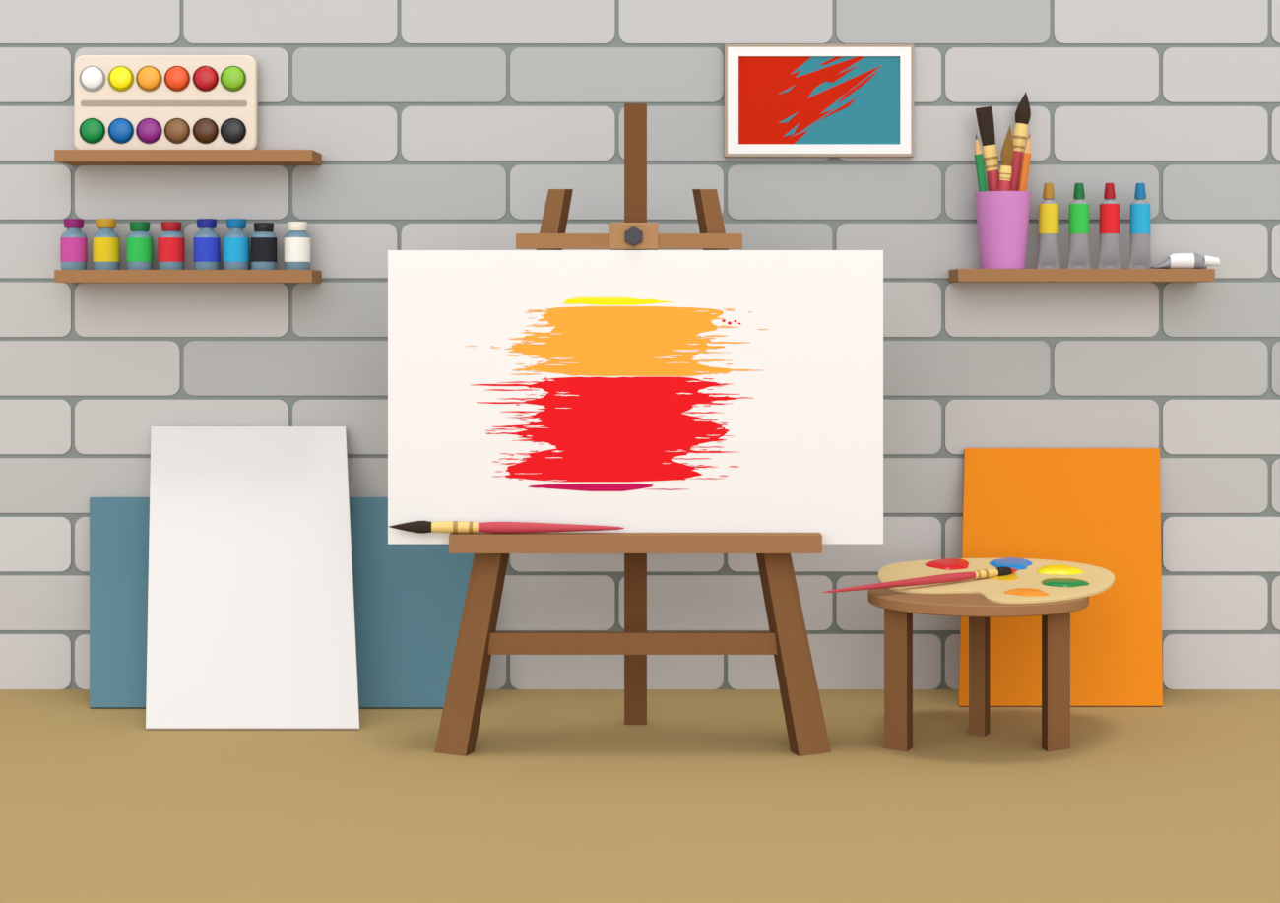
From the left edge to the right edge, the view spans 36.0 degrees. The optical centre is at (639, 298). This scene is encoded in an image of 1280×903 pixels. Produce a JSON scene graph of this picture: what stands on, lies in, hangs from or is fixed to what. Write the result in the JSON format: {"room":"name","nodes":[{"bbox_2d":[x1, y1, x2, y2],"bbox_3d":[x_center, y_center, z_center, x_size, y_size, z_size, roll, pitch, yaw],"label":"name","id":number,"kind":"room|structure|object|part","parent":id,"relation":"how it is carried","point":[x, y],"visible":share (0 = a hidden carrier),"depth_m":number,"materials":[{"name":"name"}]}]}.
{"room":"art studio","nodes":[
{"label":"art studio","id":0,"kind":"room"},
{"bbox_2d":[0,0,1279,689],"bbox_3d":[0.000,-0.100,6.145,8.400,2.800,0.200,0,0,0],"label":"wall","id":1,"kind":"structure","parent":0,"point":[433,124],"depth_m":6.04,"materials":[{"name":"brick"}]},
{"bbox_2d":[54,149,321,165],"bbox_3d":[-1.362,-0.426,5.957,0.769,0.035,0.175,0,0,0],"label":"wall shelf","id":2,"kind":"object","parent":1,"relation":"attached to","point":[67,157],"visible":1,"depth_m":5.87,"materials":[{"name":"brown wood"}]},
{"bbox_2d":[73,55,257,149],"bbox_3d":[-1.444,-0.591,5.992,0.554,0.296,0.045,0,0,0],"label":"palette","id":3,"kind":"object","parent":2,"relation":"on","point":[121,101],"visible":0.99,"depth_m":5.99},
{"bbox_2d":[54,269,321,282],"bbox_3d":[-1.362,-0.066,5.957,0.769,0.038,0.175,0,0,0],"label":"wall shelf","id":4,"kind":"object","parent":1,"relation":"attached to","point":[60,276],"visible":1,"depth_m":5.87,"materials":[{"name":"brown wood"}]},
{"bbox_2d":[60,218,87,269],"bbox_3d":[-1.715,-0.163,5.965,0.079,0.155,0.079,0,0,0],"label":"paint jar","id":5,"kind":"object","parent":4,"relation":"on","point":[73,242],"visible":0.96,"depth_m":5.94,"materials":[{"name":"pink plastic"}]},
{"bbox_2d":[92,218,120,269],"bbox_3d":[-1.617,-0.163,5.965,0.079,0.155,0.079,0,0,0],"label":"paint jar","id":6,"kind":"object","parent":4,"relation":"on","point":[105,242],"visible":0.95,"depth_m":5.94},
{"bbox_2d":[126,221,153,269],"bbox_3d":[-1.515,-0.158,5.965,0.079,0.146,0.079,0,0,0],"label":"paint jar","id":7,"kind":"object","parent":4,"relation":"on","point":[139,242],"visible":0.98,"depth_m":5.94,"materials":[{"name":"green plastic"}]},
{"bbox_2d":[157,221,185,269],"bbox_3d":[-1.420,-0.158,5.965,0.079,0.146,0.079,0,0,0],"label":"paint jar","id":8,"kind":"object","parent":4,"relation":"on","point":[170,242],"visible":0.99,"depth_m":5.94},
{"bbox_2d":[192,218,219,269],"bbox_3d":[-1.312,-0.163,5.965,0.079,0.155,0.079,0,0,0],"label":"paint jar","id":9,"kind":"object","parent":4,"relation":"on","point":[206,242],"visible":0.95,"depth_m":5.94,"materials":[{"name":"blue plastic"}]},
{"bbox_2d":[223,218,249,269],"bbox_3d":[-1.223,-0.163,5.965,0.079,0.155,0.079,0,0,0],"label":"paint jar","id":10,"kind":"object","parent":4,"relation":"on","point":[235,240],"visible":0.95,"depth_m":5.94,"materials":[{"name":"blue plastic"}]},
{"bbox_2d":[251,222,276,269],"bbox_3d":[-1.139,-0.157,5.965,0.079,0.143,0.079,0,0,0],"label":"paint jar","id":11,"kind":"object","parent":4,"relation":"on","point":[263,240],"visible":0.93,"depth_m":5.93,"materials":[{"name":"black plastic"}]},
{"bbox_2d":[284,221,310,269],"bbox_3d":[-1.038,-0.158,5.965,0.079,0.146,0.079,0,0,0],"label":"paint jar","id":12,"kind":"object","parent":4,"relation":"on","point":[296,240],"visible":0.93,"depth_m":5.93,"materials":[{"name":"white plastic"}]},
{"bbox_2d":[724,44,913,157],"bbox_3d":[0.548,-0.605,6.029,0.579,0.344,0.033,0,0,0],"label":"framed picture","id":13,"kind":"object","parent":1,"relation":"attached to","point":[782,100],"visible":1,"depth_m":6.02},
{"bbox_2d":[738,56,899,144],"bbox_3d":[0.547,-0.606,6.022,0.505,0.280,0.008,0,0,0],"label":"art print","id":14,"kind":"object","parent":13,"relation":"attached to","point":[783,99],"depth_m":6.02},
{"bbox_2d":[949,268,1215,281],"bbox_3d":[1.331,-0.069,5.957,0.766,0.038,0.175,0,0,0],"label":"wall shelf","id":15,"kind":"object","parent":1,"relation":"attached to","point":[955,275],"visible":1,"depth_m":5.87,"materials":[{"name":"brown wood"}]},
{"bbox_2d":[974,191,1030,268],"bbox_3d":[1.096,-0.204,5.950,0.170,0.232,0.170,0,0,0],"label":"cup","id":16,"kind":"object","parent":15,"relation":"on","point":[1002,217],"visible":0.91,"depth_m":5.89,"materials":[{"name":"pink plastic"}]},
{"bbox_2d":[974,133,987,191],"bbox_3d":[1.042,-0.307,5.940,0.066,0.385,0.024,0,0,0],"label":"pencil","id":17,"kind":"object","parent":16,"relation":"in","point":[979,159],"visible":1,"depth_m":5.93,"materials":[{"name":"green wood"}]},
{"bbox_2d":[975,106,999,191],"bbox_3d":[1.062,-0.352,5.960,0.094,0.460,0.042,0,0,0],"label":"paintbrush","id":18,"kind":"object","parent":16,"relation":"in","point":[985,116],"visible":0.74,"depth_m":5.95,"materials":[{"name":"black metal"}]},
{"bbox_3d":[1.080,-0.256,5.960,0.059,0.268,0.042,0,0,0],"label":"handle","id":19,"kind":"part","parent":18,"relation":"part of","materials":[{"name":"red wood"}]},
{"bbox_2d":[997,125,1014,191],"bbox_3d":[1.095,-0.322,5.914,0.048,0.402,0.036,0,0,34],"label":"paintbrush","id":20,"kind":"object","parent":16,"relation":"in","point":[1007,152],"visible":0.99,"depth_m":5.91,"materials":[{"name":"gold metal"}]},
{"bbox_3d":[1.091,-0.238,5.916,0.041,0.234,0.036,0,0,0],"label":"handle","id":21,"kind":"part","parent":20,"relation":"part of","materials":[{"name":"red wood"}]},
{"bbox_2d":[1009,92,1030,191],"bbox_3d":[1.147,-0.382,5.991,0.086,0.495,0.044,0,0,0],"label":"paintbrush","id":22,"kind":"object","parent":16,"relation":"in","point":[1023,111],"visible":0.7,"depth_m":5.98,"materials":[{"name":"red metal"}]},
{"bbox_3d":[1.135,-0.291,5.990,0.063,0.314,0.042,0,0,0],"label":"handle","id":23,"kind":"part","parent":22,"relation":"part of","materials":[{"name":"red wood"}]},
{"bbox_2d":[1018,132,1030,191],"bbox_3d":[1.148,-0.308,5.945,0.066,0.388,0.024,0,0,0],"label":"pencil","id":24,"kind":"object","parent":16,"relation":"in","point":[1025,165],"visible":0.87,"depth_m":5.94,"materials":[{"name":"orange wood"}]},
{"bbox_2d":[1036,183,1059,268],"bbox_3d":[1.235,-0.218,5.950,0.059,0.260,0.059,0,0,38],"label":"paint tube","id":25,"kind":"object","parent":15,"relation":"on","point":[1049,230],"visible":0.98,"depth_m":5.93,"materials":[{"name":"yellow metal"}]},
{"bbox_2d":[1067,183,1089,268],"bbox_3d":[1.327,-0.218,5.950,0.059,0.260,0.059,0,0,38],"label":"paint tube","id":26,"kind":"object","parent":15,"relation":"on","point":[1079,227],"visible":0.97,"depth_m":5.93,"materials":[{"name":"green metal"}]},
{"bbox_2d":[1097,183,1120,268],"bbox_3d":[1.419,-0.218,5.950,0.059,0.260,0.059,0,0,38],"label":"paint tube","id":27,"kind":"object","parent":15,"relation":"on","point":[1110,224],"visible":0.97,"depth_m":5.93,"materials":[{"name":"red metal"}]},
{"bbox_2d":[1128,183,1151,268],"bbox_3d":[1.511,-0.218,5.950,0.059,0.260,0.059,0,0,38],"label":"paint tube","id":28,"kind":"object","parent":15,"relation":"on","point":[1140,222],"visible":0.94,"depth_m":5.93,"materials":[{"name":"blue metal"}]},
{"bbox_2d":[1150,253,1219,268],"bbox_3d":[1.643,-0.112,5.930,0.202,0.049,0.059,0,0,0],"label":"paint tube","id":29,"kind":"object","parent":15,"relation":"on","point":[1176,260],"visible":0.95,"depth_m":5.91,"materials":[{"name":"grey metal"}]},
{"bbox_2d":[0,689,1279,902],"bbox_3d":[0.000,1.250,2.275,8.400,0.100,7.550,0,0,0],"label":"floor","id":30,"kind":"structure","parent":0,"point":[557,799],"depth_m":4.67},
{"bbox_2d":[145,426,359,729],"bbox_3d":[-1.136,0.795,5.746,0.714,0.809,0.558,0,0,0],"label":"canvas","id":31,"kind":"object","parent":30,"relation":"on","point":[251,624],"visible":1,"depth_m":5.72},
{"bbox_2d":[89,497,474,707],"bbox_3d":[-1.083,0.904,5.897,1.204,0.591,0.284,0,0,0],"label":"board","id":32,"kind":"object","parent":30,"relation":"on","point":[409,599],"visible":0.36,"depth_m":5.88,"materials":[{"name":"blue"}]},
{"bbox_2d":[434,103,831,756],"bbox_3d":[-0.019,0.331,5.370,1.049,1.739,0.416,0,0,0],"label":"easel","id":33,"kind":"object","parent":30,"relation":"on","point":[478,639],"visible":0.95,"depth_m":5.24,"materials":[{"name":"brown wood"}]},
{"bbox_3d":[-0.369,0.447,5.351,0.118,1.507,0.448,0,0,41],"label":"leg","id":34,"kind":"part","parent":33,"relation":"part of","materials":[{"name":"brown wood"}]},
{"bbox_2d":[389,520,624,533],"bbox_3d":[-0.354,0.604,5.200,0.624,0.034,0.034,0,0,0],"label":"paintbrush","id":35,"kind":"object","parent":33,"relation":"on","point":[421,527],"visible":1,"depth_m":5.19,"materials":[{"name":"red wood"}]},
{"bbox_3d":[-0.234,0.605,5.200,0.385,0.031,0.031,0,0,0],"label":"handle","id":36,"kind":"part","parent":35,"relation":"part of","materials":[{"name":"red wood"}]},
{"bbox_3d":[-0.018,-0.170,5.378,0.048,0.055,0.015,0,0,0],"label":"knob","id":37,"kind":"part","parent":33,"relation":"part of","materials":[{"name":"grey metal"}]},
{"bbox_2d":[387,250,883,543],"bbox_3d":[-0.012,0.260,5.318,1.353,0.784,0.174,0,0,0],"label":"canvas","id":38,"kind":"object","parent":33,"relation":"on","point":[635,391],"visible":1,"depth_m":5.31},
{"bbox_2d":[448,532,822,553],"bbox_3d":[-0.012,0.646,5.216,0.980,0.048,0.092,0,0,0],"label":"tray","id":39,"kind":"object","parent":33,"relation":"on","point":[460,543],"depth_m":5.17,"materials":[{"name":"brown wood"}]},
{"bbox_3d":[0.329,0.447,5.351,0.118,1.507,0.450,0,0,-41],"label":"leg","id":40,"kind":"part","parent":33,"relation":"part of","materials":[{"name":"brown wood"}]},
{"bbox_2d":[867,587,1088,751],"bbox_3d":[0.911,0.996,5.310,0.590,0.409,0.480,0,0,0],"label":"stool","id":41,"kind":"object","parent":30,"relation":"on","point":[899,608],"visible":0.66,"depth_m":5.23,"materials":[{"name":"brown wood"}]},
{"bbox_3d":[0.690,1.010,5.257,0.080,0.379,0.055,0,0,36],"label":"leg","id":42,"kind":"part","parent":41,"relation":"part of","materials":[{"name":"brown wood"}]},
{"bbox_3d":[0.911,0.806,5.310,0.590,0.030,0.480,0,0,0],"label":"seat","id":43,"kind":"part","parent":41,"relation":"part of","materials":[{"name":"brown wood"}]},
{"bbox_3d":[0.936,1.010,5.430,0.058,0.379,0.047,0,0,39],"label":"leg","id":44,"kind":"part","parent":41,"relation":"part of","materials":[{"name":"brown wood"}]},
{"bbox_2d":[878,557,1114,603],"bbox_3d":[1.000,0.770,5.419,0.669,0.042,0.636,0,0,0],"label":"palette","id":45,"kind":"object","parent":41,"relation":"on","point":[1034,581],"visible":0.97,"depth_m":5.46},
{"bbox_2d":[823,566,1017,592],"bbox_3d":[0.773,0.765,5.336,0.721,0.029,0.029,0,0,-36],"label":"paintbrush","id":46,"kind":"object","parent":45,"relation":"on","point":[999,571],"visible":1,"depth_m":5.36,"materials":[{"name":"red paint"}]},
{"bbox_3d":[0.700,0.765,5.288,0.546,0.024,0.024,0,0,-35],"label":"handle","id":47,"kind":"part","parent":46,"relation":"part of","materials":[{"name":"red wood"}]},
{"bbox_3d":[1.111,1.010,5.257,0.101,0.379,0.047,0,0,-30],"label":"leg","id":48,"kind":"part","parent":41,"relation":"part of","materials":[{"name":"brown wood"}]},
{"bbox_2d":[958,448,1162,705],"bbox_3d":[1.263,0.829,5.908,0.653,0.742,0.250,0,0,0],"label":"board","id":49,"kind":"object","parent":30,"relation":"on","point":[1101,507],"visible":0.71,"depth_m":5.93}
]}

